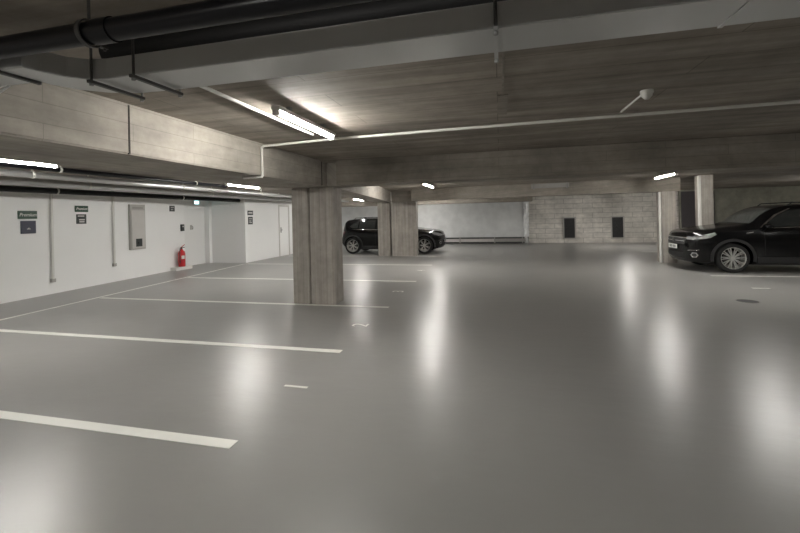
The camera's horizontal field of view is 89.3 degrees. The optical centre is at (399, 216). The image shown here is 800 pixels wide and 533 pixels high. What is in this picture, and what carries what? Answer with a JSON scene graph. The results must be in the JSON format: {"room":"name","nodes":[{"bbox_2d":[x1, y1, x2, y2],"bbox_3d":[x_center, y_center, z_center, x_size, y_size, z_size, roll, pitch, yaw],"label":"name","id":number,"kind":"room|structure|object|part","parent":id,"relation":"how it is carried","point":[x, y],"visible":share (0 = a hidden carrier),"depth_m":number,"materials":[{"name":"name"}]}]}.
{"room":"parking garage","nodes":[
{"label":"parking garage","id":0,"kind":"room"},
{"bbox_2d":[0,184,292,303],"bbox_3d":[-7.351,0.466,12.118,2.900,2.506,32.000,-1,0,14],"label":"wall","id":1,"kind":"structure","parent":0,"point":[83,253],"depth_m":10.57,"materials":[{"name":"white paint"}]},
{"bbox_2d":[17,211,36,218],"bbox_3d":[-7.843,-0.030,8.529,0.022,0.170,0.380,-1,0,8],"label":"wall sign","id":2,"kind":"object","parent":1,"relation":"attached to","point":[21,214],"visible":1,"depth_m":8.52,"materials":[{"name":"plastic"}]},
{"bbox_2d":[20,221,35,233],"bbox_3d":[-7.835,0.230,8.539,0.022,0.270,0.300,-1,0,8],"label":"wall sign","id":3,"kind":"object","parent":1,"relation":"attached to","point":[26,227],"visible":1,"depth_m":8.52,"materials":[{"name":"grey plastic"}]},
{"bbox_2d":[49,187,55,282],"bbox_3d":[-7.744,0.353,9.014,0.060,2.230,0.090,-1,0,8],"label":"conduit","id":4,"kind":"object","parent":1,"relation":"attached to","point":[53,279],"visible":0.87,"depth_m":8.99,"materials":[{"name":"white plastic"}]},
{"bbox_2d":[76,214,85,223],"bbox_3d":[-7.664,0.066,9.742,0.022,0.230,0.250,-1,0,8],"label":"wall sign","id":5,"kind":"object","parent":1,"relation":"attached to","point":[80,218],"visible":1,"depth_m":9.72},
{"bbox_2d":[75,206,87,211],"bbox_3d":[-7.668,-0.179,9.752,0.022,0.150,0.340,-1,0,8],"label":"wall sign","id":6,"kind":"object","parent":1,"relation":"attached to","point":[77,208],"visible":1,"depth_m":9.74,"materials":[{"name":"plastic"}]},
{"bbox_2d":[112,191,116,266],"bbox_3d":[-7.512,0.273,10.624,0.060,2.080,0.090,-1,0,8],"label":"conduit","id":7,"kind":"object","parent":1,"relation":"attached to","point":[114,263],"visible":0.87,"depth_m":10.60,"materials":[{"name":"white plastic"}]},
{"bbox_2d":[128,204,145,249],"bbox_3d":[-7.379,0.300,11.397,0.100,1.260,0.540,-1,0,8],"label":"electrical cabinet","id":8,"kind":"object","parent":1,"relation":"attached to","point":[136,213],"visible":1,"depth_m":11.33,"materials":[{"name":"white metal"}]},
{"bbox_3d":[-7.360,0.362,11.395,0.015,1.065,0.470,-1,0,8],"label":"cabinet door","id":9,"kind":"part","parent":8,"relation":"part of","materials":[{"name":"white metal"}]},
{"bbox_2d":[169,206,174,210],"bbox_3d":[-7.222,-0.244,12.835,0.022,0.180,0.220,-1,0,8],"label":"wall sign","id":10,"kind":"object","parent":1,"relation":"attached to","point":[171,208],"visible":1,"depth_m":12.82,"materials":[{"name":"grey plastic"}]},
{"bbox_2d":[204,196,212,262],"bbox_3d":[-7.032,0.462,14.851,0.190,2.500,0.140,-1,0,14],"label":"trim","id":11,"kind":"structure","parent":1,"relation":"attached to","point":[207,204],"depth_m":14.79,"materials":[{"name":"white paint"}]},
{"bbox_2d":[248,217,252,223],"bbox_3d":[-5.500,0.157,14.873,0.032,0.280,0.280,-1,0,14],"label":"wall sign","id":12,"kind":"object","parent":1,"relation":"attached to","point":[250,219],"visible":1,"depth_m":14.86,"materials":[{"name":"white plastic"}]},
{"bbox_2d":[278,205,289,255],"bbox_3d":[-4.947,0.594,17.241,0.095,2.140,0.880,-1,0,14],"label":"door frame","id":13,"kind":"structure","parent":1,"relation":"in","point":[278,205],"depth_m":17.28,"materials":[{"name":"white metal"}]},
{"bbox_2d":[0,242,799,532],"bbox_3d":[3.745,1.564,9.385,25.900,0.200,32.600,-1,0,14],"label":"floor","id":14,"kind":"structure","parent":0,"point":[507,387],"depth_m":3.43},
{"bbox_2d":[0,410,237,448],"bbox_3d":[-3.973,1.640,3.493,5.820,0.003,0.100,-1,0,14],"label":"parking line","id":15,"kind":"object","parent":14,"relation":"on","point":[70,423],"visible":1,"depth_m":3.02,"materials":[{"name":"paint"}]},
{"bbox_2d":[0,264,242,319],"bbox_3d":[-6.250,1.693,8.763,0.070,0.003,11.062,-1,0,8],"label":"edge line","id":16,"kind":"object","parent":14,"relation":"on","point":[241,264],"visible":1,"depth_m":8.44,"materials":[{"name":"paint"}]},
{"bbox_2d":[0,329,341,352],"bbox_3d":[-3.603,1.632,5.410,6.020,0.003,0.100,-1,0,14],"label":"parking line","id":17,"kind":"object","parent":14,"relation":"on","point":[1,330],"visible":1,"depth_m":5.21,"materials":[{"name":"paint"}]},
{"bbox_2d":[170,265,191,270],"bbox_3d":[-7.045,1.662,13.017,0.290,0.100,0.680,-1,0,14],"label":"concrete plinth","id":18,"kind":"object","parent":14,"relation":"on","point":[178,268],"visible":0.86,"depth_m":12.82,"materials":[{"name":"white concrete"}]},
{"bbox_2d":[178,244,185,266],"bbox_3d":[-6.984,1.260,12.979,0.230,0.702,0.221,-1,0,44],"label":"fire extinguisher","id":19,"kind":"object","parent":18,"relation":"on","point":[181,254],"visible":1,"depth_m":12.90,"materials":[{"name":"red metal"}]},
{"bbox_2d":[102,297,388,307],"bbox_3d":[-3.197,1.623,7.658,6.190,0.003,0.090,-1,0,14],"label":"parking line","id":20,"kind":"object","parent":14,"relation":"on","point":[102,297],"visible":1,"depth_m":7.56,"materials":[{"name":"paint"}]},
{"bbox_2d":[284,385,307,387],"bbox_3d":[-0.961,1.571,3.738,0.232,0.003,0.033,-1,0,14],"label":"bay number","id":21,"kind":"object","parent":14,"relation":"on","point":[284,385],"visible":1,"depth_m":3.73,"materials":[{"name":"paint"}]},
{"bbox_2d":[291,188,311,303],"bbox_3d":[-1.751,0.540,7.543,0.340,2.100,0.400,-1,0,14],"label":"concrete column","id":22,"kind":"structure","parent":14,"relation":"on","point":[302,290],"depth_m":7.35,"materials":[{"name":"grey concrete"}]},
{"bbox_2d":[189,277,415,281],"bbox_3d":[-2.710,1.611,10.361,6.380,0.003,0.090,-1,0,14],"label":"parking line","id":23,"kind":"object","parent":14,"relation":"on","point":[189,277],"visible":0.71,"depth_m":10.35,"materials":[{"name":"paint"}]},
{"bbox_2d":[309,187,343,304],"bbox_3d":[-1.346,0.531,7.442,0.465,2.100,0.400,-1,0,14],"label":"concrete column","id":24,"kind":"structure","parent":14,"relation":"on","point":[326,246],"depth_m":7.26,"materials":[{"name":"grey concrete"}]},
{"bbox_2d":[275,162,351,189],"bbox_3d":[-1.589,-0.729,7.464,1.270,0.430,0.620,-1,0,14],"label":"block","id":25,"kind":"object","parent":24,"relation":"on","point":[330,167],"visible":0.24,"depth_m":7.06,"materials":[{"name":"grey concrete"}]},
{"bbox_2d":[343,264,387,264],"bbox_3d":[-2.179,1.599,13.474,6.560,0.003,0.090,-1,0,14],"label":"bay line","id":26,"kind":"object","parent":14,"relation":"on","point":[343,264],"visible":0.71,"depth_m":13.22,"materials":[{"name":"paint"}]},
{"bbox_2d":[377,202,391,255],"bbox_3d":[-0.597,0.414,16.089,0.490,2.300,0.350,-1,0,14],"label":"concrete column","id":27,"kind":"structure","parent":14,"relation":"on","point":[384,209],"depth_m":15.92,"materials":[{"name":"grey concrete"}]},
{"bbox_2d":[342,217,445,253],"bbox_3d":[-0.234,0.781,17.676,4.436,1.549,2.259,-1,0,14],"label":"car","id":28,"kind":"object","parent":14,"relation":"on","point":[358,234],"visible":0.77,"depth_m":17.07,"materials":[{"name":"black paint"}]},
{"bbox_2d":[391,202,418,255],"bbox_3d":[0.197,0.496,15.894,0.980,2.100,0.350,-1,0,14],"label":"concrete column","id":29,"kind":"structure","parent":14,"relation":"on","point":[404,214],"depth_m":15.73,"materials":[{"name":"grey concrete"}]},
{"bbox_2d":[391,191,418,201],"bbox_3d":[0.203,-0.770,15.808,0.950,0.430,0.600,-1,0,14],"label":"block","id":30,"kind":"object","parent":29,"relation":"on","point":[397,196],"visible":0.61,"depth_m":15.54,"materials":[{"name":"grey concrete"}]},
{"bbox_2d":[445,237,525,243],"bbox_3d":[2.854,1.310,21.758,7.450,0.350,0.120,-1,0,14],"label":"guard rail","id":31,"kind":"object","parent":14,"relation":"on","point":[461,240],"visible":0.63,"depth_m":21.34,"materials":[{"name":"grey metal"}]},
{"bbox_3d":[2.103,1.317,21.948,5.900,0.170,0.030,-1,0,14],"label":"rail panel","id":32,"kind":"part","parent":31,"relation":"part of","materials":[{"name":"grey metal"}]},
{"bbox_3d":[2.827,1.180,21.764,7.400,0.070,0.080,-1,0,14],"label":"rail","id":33,"kind":"part","parent":31,"relation":"part of","materials":[{"name":"grey metal"}]},
{"bbox_3d":[2.832,1.425,21.764,7.400,0.080,0.100,-1,0,14],"label":"rail","id":34,"kind":"part","parent":31,"relation":"part of","materials":[{"name":"grey metal"}]},
{"bbox_2d":[656,191,677,262],"bbox_3d":[7.945,0.317,12.075,0.380,2.100,0.450,-1,0,14],"label":"concrete column","id":35,"kind":"structure","parent":14,"relation":"on","point":[668,198],"depth_m":11.88,"materials":[{"name":"grey concrete"}]},
{"bbox_2d":[411,177,679,200],"bbox_3d":[4.342,-0.865,13.405,8.284,0.430,0.498,-1,0,19],"label":"concrete beam","id":36,"kind":"structure","parent":35,"relation":"on","point":[647,185],"depth_m":12.97,"materials":[{"name":"grey concrete"}]},
{"bbox_2d":[531,182,568,188],"bbox_3d":[4.782,-0.978,12.924,1.140,0.195,0.115,-1,0,19],"label":"cable box","id":37,"kind":"object","parent":36,"relation":"attached to","point":[547,185],"visible":0.94,"depth_m":12.88,"materials":[{"name":"metal"}]},
{"bbox_2d":[658,192,661,262],"bbox_3d":[7.668,0.324,11.932,0.070,2.080,0.070,-1,0,14],"label":"drain pipe","id":38,"kind":"object","parent":35,"relation":"attached to","point":[659,193],"visible":1,"depth_m":11.91,"materials":[{"name":"white plastic"}]},
{"bbox_2d":[694,175,713,264],"bbox_3d":[8.593,0.097,11.476,0.365,2.510,0.400,-1,0,14],"label":"concrete column","id":39,"kind":"structure","parent":14,"relation":"on","point":[704,194],"depth_m":11.29,"materials":[{"name":"beige concrete"}]},
{"bbox_2d":[668,202,799,272],"bbox_3d":[9.483,0.484,10.311,4.516,1.696,2.289,-1,0,14],"label":"car","id":40,"kind":"object","parent":14,"relation":"on","point":[765,234],"visible":1,"depth_m":9.76,"materials":[{"name":"black paint"}]},
{"bbox_3d":[7.306,0.782,10.850,0.015,0.114,0.520,-1,0,14],"label":"number plate","id":41,"kind":"part","parent":40,"relation":"part of","materials":[{"name":"white plastic"}]},
{"bbox_2d":[668,235,686,243],"bbox_3d":[7.373,0.615,10.832,0.100,0.172,1.165,-1,0,14],"label":"grille","id":42,"kind":"object","parent":40,"relation":"attached to","point":[672,239],"depth_m":10.64,"materials":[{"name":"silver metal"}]},
{"bbox_2d":[763,223,772,228],"bbox_3d":[8.604,0.233,9.493,0.120,0.146,0.282,-1,0,14],"label":"mirror","id":43,"kind":"object","parent":40,"relation":"attached to","point":[765,225],"depth_m":9.42,"materials":[{"name":"black paint"}]},
{"bbox_3d":[10.456,-0.293,10.653,1.818,0.187,0.036,-1,0,15],"label":"roof rail","id":44,"kind":"part","parent":40,"relation":"part of","materials":[{"name":"black plastic"}]},
{"bbox_3d":[8.935,0.039,9.673,0.772,0.446,0.059,-1,0,-4],"label":"window trim","id":45,"kind":"part","parent":40,"relation":"part of","materials":[{"name":"silver metal"}]},
{"bbox_2d":[735,299,760,303],"bbox_3d":[5.789,1.415,6.747,0.340,0.005,0.340,-1,0,14],"label":"drain cover","id":46,"kind":"object","parent":14,"relation":"on","point":[737,300],"visible":1,"depth_m":6.73,"materials":[{"name":"grey metal"}]},
{"bbox_2d":[710,275,799,276],"bbox_3d":[11.496,1.284,8.381,8.760,0.003,0.090,-1,0,14],"label":"parking line","id":47,"kind":"object","parent":14,"relation":"on","point":[710,275],"visible":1,"depth_m":9.12,"materials":[{"name":"paint"}]},
{"bbox_2d":[0,0,799,197],"bbox_3d":[3.682,-1.170,9.385,25.900,0.250,32.600,-1,0,14],"label":"ceiling","id":48,"kind":"structure","parent":0,"point":[755,62],"depth_m":3.31,"materials":[{"name":"concrete"}]},
{"bbox_2d":[0,158,58,167],"bbox_3d":[-4.956,-0.756,5.035,0.084,0.180,1.310,-1,0,14],"label":"lamp","id":49,"kind":"object","parent":48,"relation":"attached to","point":[1,159],"visible":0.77,"depth_m":5.31,"materials":[{"name":"white plastic"}]},
{"bbox_2d":[0,162,226,187],"bbox_3d":[-6.493,-0.758,3.401,0.100,0.105,15.300,-1,0,14],"label":"ceiling pipe","id":50,"kind":"object","parent":48,"relation":"attached to","point":[60,169],"visible":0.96,"depth_m":7.41,"materials":[{"name":"white plastic"}]},
{"bbox_2d":[87,48,144,101],"bbox_3d":[-1.459,-0.779,2.091,0.022,0.296,0.310,-1,0,14],"label":"hanger","id":51,"kind":"object","parent":48,"relation":"hanging from","point":[90,81],"visible":0.76,"depth_m":2.01,"materials":[{"name":"metal"}]},
{"bbox_3d":[-1.493,-0.781,1.955,0.011,0.290,0.011,-1,0,36],"label":"rod","id":52,"kind":"part","parent":51,"relation":"part of","materials":[{"name":"metal"}]},
{"bbox_2d":[0,185,239,201],"bbox_3d":[-7.159,-0.629,9.118,0.144,0.332,11.280,-1,0,14],"label":"ceiling pipe","id":53,"kind":"object","parent":48,"relation":"hanging from","point":[3,188],"visible":0.96,"depth_m":9.50,"materials":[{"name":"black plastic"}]},
{"bbox_2d":[0,175,291,201],"bbox_3d":[-6.345,-0.669,7.537,0.160,0.290,23.400,-1,0,14],"label":"ceiling pipe","id":54,"kind":"object","parent":48,"relation":"attached to","point":[10,180],"visible":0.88,"depth_m":8.62,"materials":[{"name":"white plastic"}]},
{"bbox_2d":[129,39,182,97],"bbox_3d":[-1.216,-0.784,2.031,0.022,0.296,0.310,-1,0,14],"label":"hanger","id":55,"kind":"object","parent":48,"relation":"hanging from","point":[132,76],"visible":0.76,"depth_m":1.95,"materials":[{"name":"metal"}]},
{"bbox_3d":[-1.250,-0.786,1.895,0.011,0.290,0.011,-1,0,-9],"label":"rod","id":56,"kind":"part","parent":55,"relation":"part of","materials":[{"name":"metal"}]},
{"bbox_2d":[0,82,326,188],"bbox_3d":[-3.266,-0.690,1.121,1.054,0.430,12.420,-1,0,14],"label":"concrete beam","id":57,"kind":"structure","parent":48,"relation":"attached to","point":[44,123],"depth_m":3.41,"materials":[{"name":"beige concrete"}]},
{"bbox_2d":[0,169,348,201],"bbox_3d":[-5.222,-0.727,8.959,0.124,0.227,26.700,-1,0,14],"label":"ceiling pipe","id":58,"kind":"object","parent":48,"relation":"attached to","point":[31,174],"visible":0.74,"depth_m":7.84,"materials":[{"name":"grey metal"}]},
{"bbox_2d":[0,0,378,59],"bbox_3d":[3.275,-0.905,0.516,11.850,0.248,0.129,-1,0,14],"label":"drain pipe","id":59,"kind":"object","parent":48,"relation":"attached to","point":[100,32],"visible":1,"depth_m":1.51,"materials":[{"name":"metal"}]},
{"bbox_2d":[224,183,259,188],"bbox_3d":[-3.783,-0.783,9.787,0.084,0.180,1.300,-1,0,14],"label":"lamp","id":60,"kind":"object","parent":48,"relation":"attached to","point":[226,184],"visible":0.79,"depth_m":9.65,"materials":[{"name":"white plastic"}]},
{"bbox_2d":[200,86,313,135],"bbox_3d":[-1.209,-0.892,3.384,0.028,0.028,2.200,-1,0,13],"label":"conduit","id":61,"kind":"object","parent":48,"relation":"attached to","point":[207,88],"visible":0.66,"depth_m":3.31,"materials":[{"name":"white plastic"}]},
{"bbox_2d":[99,0,505,58],"bbox_3d":[3.808,-0.970,0.805,10.950,0.147,0.147,-1,0,14],"label":"insulated pipe","id":62,"kind":"object","parent":48,"relation":"attached to","point":[380,9],"visible":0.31,"depth_m":1.80,"materials":[{"name":"black plastic"}]},
{"bbox_2d":[271,105,335,139],"bbox_3d":[-0.870,-0.880,3.820,0.084,0.120,1.150,-1,0,14],"label":"lamp","id":63,"kind":"object","parent":48,"relation":"attached to","point":[287,113],"visible":1,"depth_m":3.63,"materials":[{"name":"white plastic"}]},
{"bbox_2d":[341,186,390,202],"bbox_3d":[-1.122,-0.739,11.748,0.742,0.430,8.068,-1,0,6],"label":"concrete beam","id":64,"kind":"structure","parent":48,"relation":"attached to","point":[376,194],"depth_m":11.42,"materials":[{"name":"grey concrete"}]},
{"bbox_2d":[0,0,799,92],"bbox_3d":[5.727,-0.882,0.202,16.740,0.120,0.482,-1,0,14],"label":"ventilation duct","id":65,"kind":"object","parent":48,"relation":"hanging from","point":[522,24],"visible":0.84,"depth_m":1.67,"materials":[{"name":"metal"}]},
{"bbox_2d":[0,85,9,93],"bbox_3d":[-2.211,-0.596,2.028,0.550,0.104,0.047,-1,0,0],"label":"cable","id":66,"kind":"object","parent":65,"relation":"attached to","point":[7,86],"visible":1,"depth_m":2.01,"materials":[{"name":"grey"}]},
{"bbox_2d":[341,196,532,206],"bbox_3d":[0.812,-0.774,19.211,10.400,0.450,0.500,-1,0,14],"label":"concrete beam","id":67,"kind":"structure","parent":48,"relation":"attached to","point":[352,203],"depth_m":18.59,"materials":[{"name":"grey concrete"}]},
{"bbox_2d":[493,0,498,62],"bbox_3d":[0.385,-0.821,1.636,0.017,0.296,0.310,-1,0,14],"label":"hanger","id":68,"kind":"object","parent":48,"relation":"hanging from","point":[495,27],"visible":1,"depth_m":1.50,"materials":[{"name":"metal"}]},
{"bbox_3d":[0.351,-0.823,1.500,0.013,0.290,0.013,-1,0,-9],"label":"rod","id":69,"kind":"part","parent":68,"relation":"part of","materials":[{"name":"metal"}]},
{"bbox_2d":[497,51,507,114],"bbox_3d":[0.726,-0.976,2.854,0.085,0.022,2.100,-1,0,14],"label":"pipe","id":70,"kind":"object","parent":48,"relation":"attached to","point":[502,99],"visible":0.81,"depth_m":3.34,"materials":[{"name":"metal"}]},
{"bbox_2d":[243,100,799,178],"bbox_3d":[4.811,-0.837,3.191,14.158,0.419,0.120,-1,0,16],"label":"conduit","id":71,"kind":"object","parent":48,"relation":"attached to","point":[791,101],"visible":1,"depth_m":4.10,"materials":[{"name":"white plastic"}]},
{"bbox_2d":[336,133,799,186],"bbox_3d":[7.074,-0.928,5.098,16.650,0.430,0.600,-1,0,14],"label":"concrete beam","id":72,"kind":"structure","parent":48,"relation":"attached to","point":[778,151],"depth_m":5.91,"materials":[{"name":"grey concrete"}]},
{"bbox_2d":[620,89,653,112],"bbox_3d":[1.998,-0.970,3.467,0.098,0.072,0.562,-1,0,6],"label":"smoke detector","id":73,"kind":"object","parent":48,"relation":"attached to","point":[646,94],"visible":1,"depth_m":3.22,"materials":[{"name":"white plastic"}]},
{"bbox_3d":[1.992,-0.971,3.494,0.015,0.028,0.510,-1,0,12],"label":"conduit arm","id":74,"kind":"part","parent":73,"relation":"part of","materials":[{"name":"white plastic"}]},
{"bbox_2d":[654,173,677,179],"bbox_3d":[6.776,-1.056,10.347,0.084,0.120,1.350,-1,0,14],"label":"lamp","id":75,"kind":"object","parent":48,"relation":"attached to","point":[659,175],"visible":0.84,"depth_m":10.40,"materials":[{"name":"white plastic"}]},
{"bbox_2d":[342,186,799,243],"bbox_3d":[7.726,0.119,20.883,23.020,2.506,0.250,-1,0,14],"label":"wall","id":76,"kind":"structure","parent":0,"point":[592,213],"depth_m":20.49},
{"bbox_2d":[523,202,528,236],"bbox_3d":[6.537,0.000,20.959,0.298,2.100,0.148,-1,0,14],"label":"strip","id":77,"kind":"object","parent":76,"relation":"attached to","point":[526,204],"visible":0.83,"depth_m":20.93,"materials":[{"name":"grey metal"}]},
{"bbox_2d":[563,217,575,238],"bbox_3d":[8.583,0.593,20.514,0.620,1.120,0.060,-1,0,14],"label":"air vent","id":78,"kind":"object","parent":76,"relation":"in","point":[569,223],"visible":1,"depth_m":20.50,"materials":[{"name":"black metal"}]},
{"bbox_2d":[610,216,624,238],"bbox_3d":[10.738,0.543,19.982,0.620,1.120,0.060,-1,0,14],"label":"air vent","id":79,"kind":"object","parent":76,"relation":"in","point":[617,222],"visible":1,"depth_m":19.97,"materials":[{"name":"black metal"}]},
{"bbox_2d":[681,190,714,227],"bbox_3d":[14.075,0.006,19.130,1.350,2.400,0.090,-1,0,14],"label":"wall panel","id":80,"kind":"object","parent":76,"relation":"attached to","point":[687,197],"visible":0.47,"depth_m":19.18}
]}

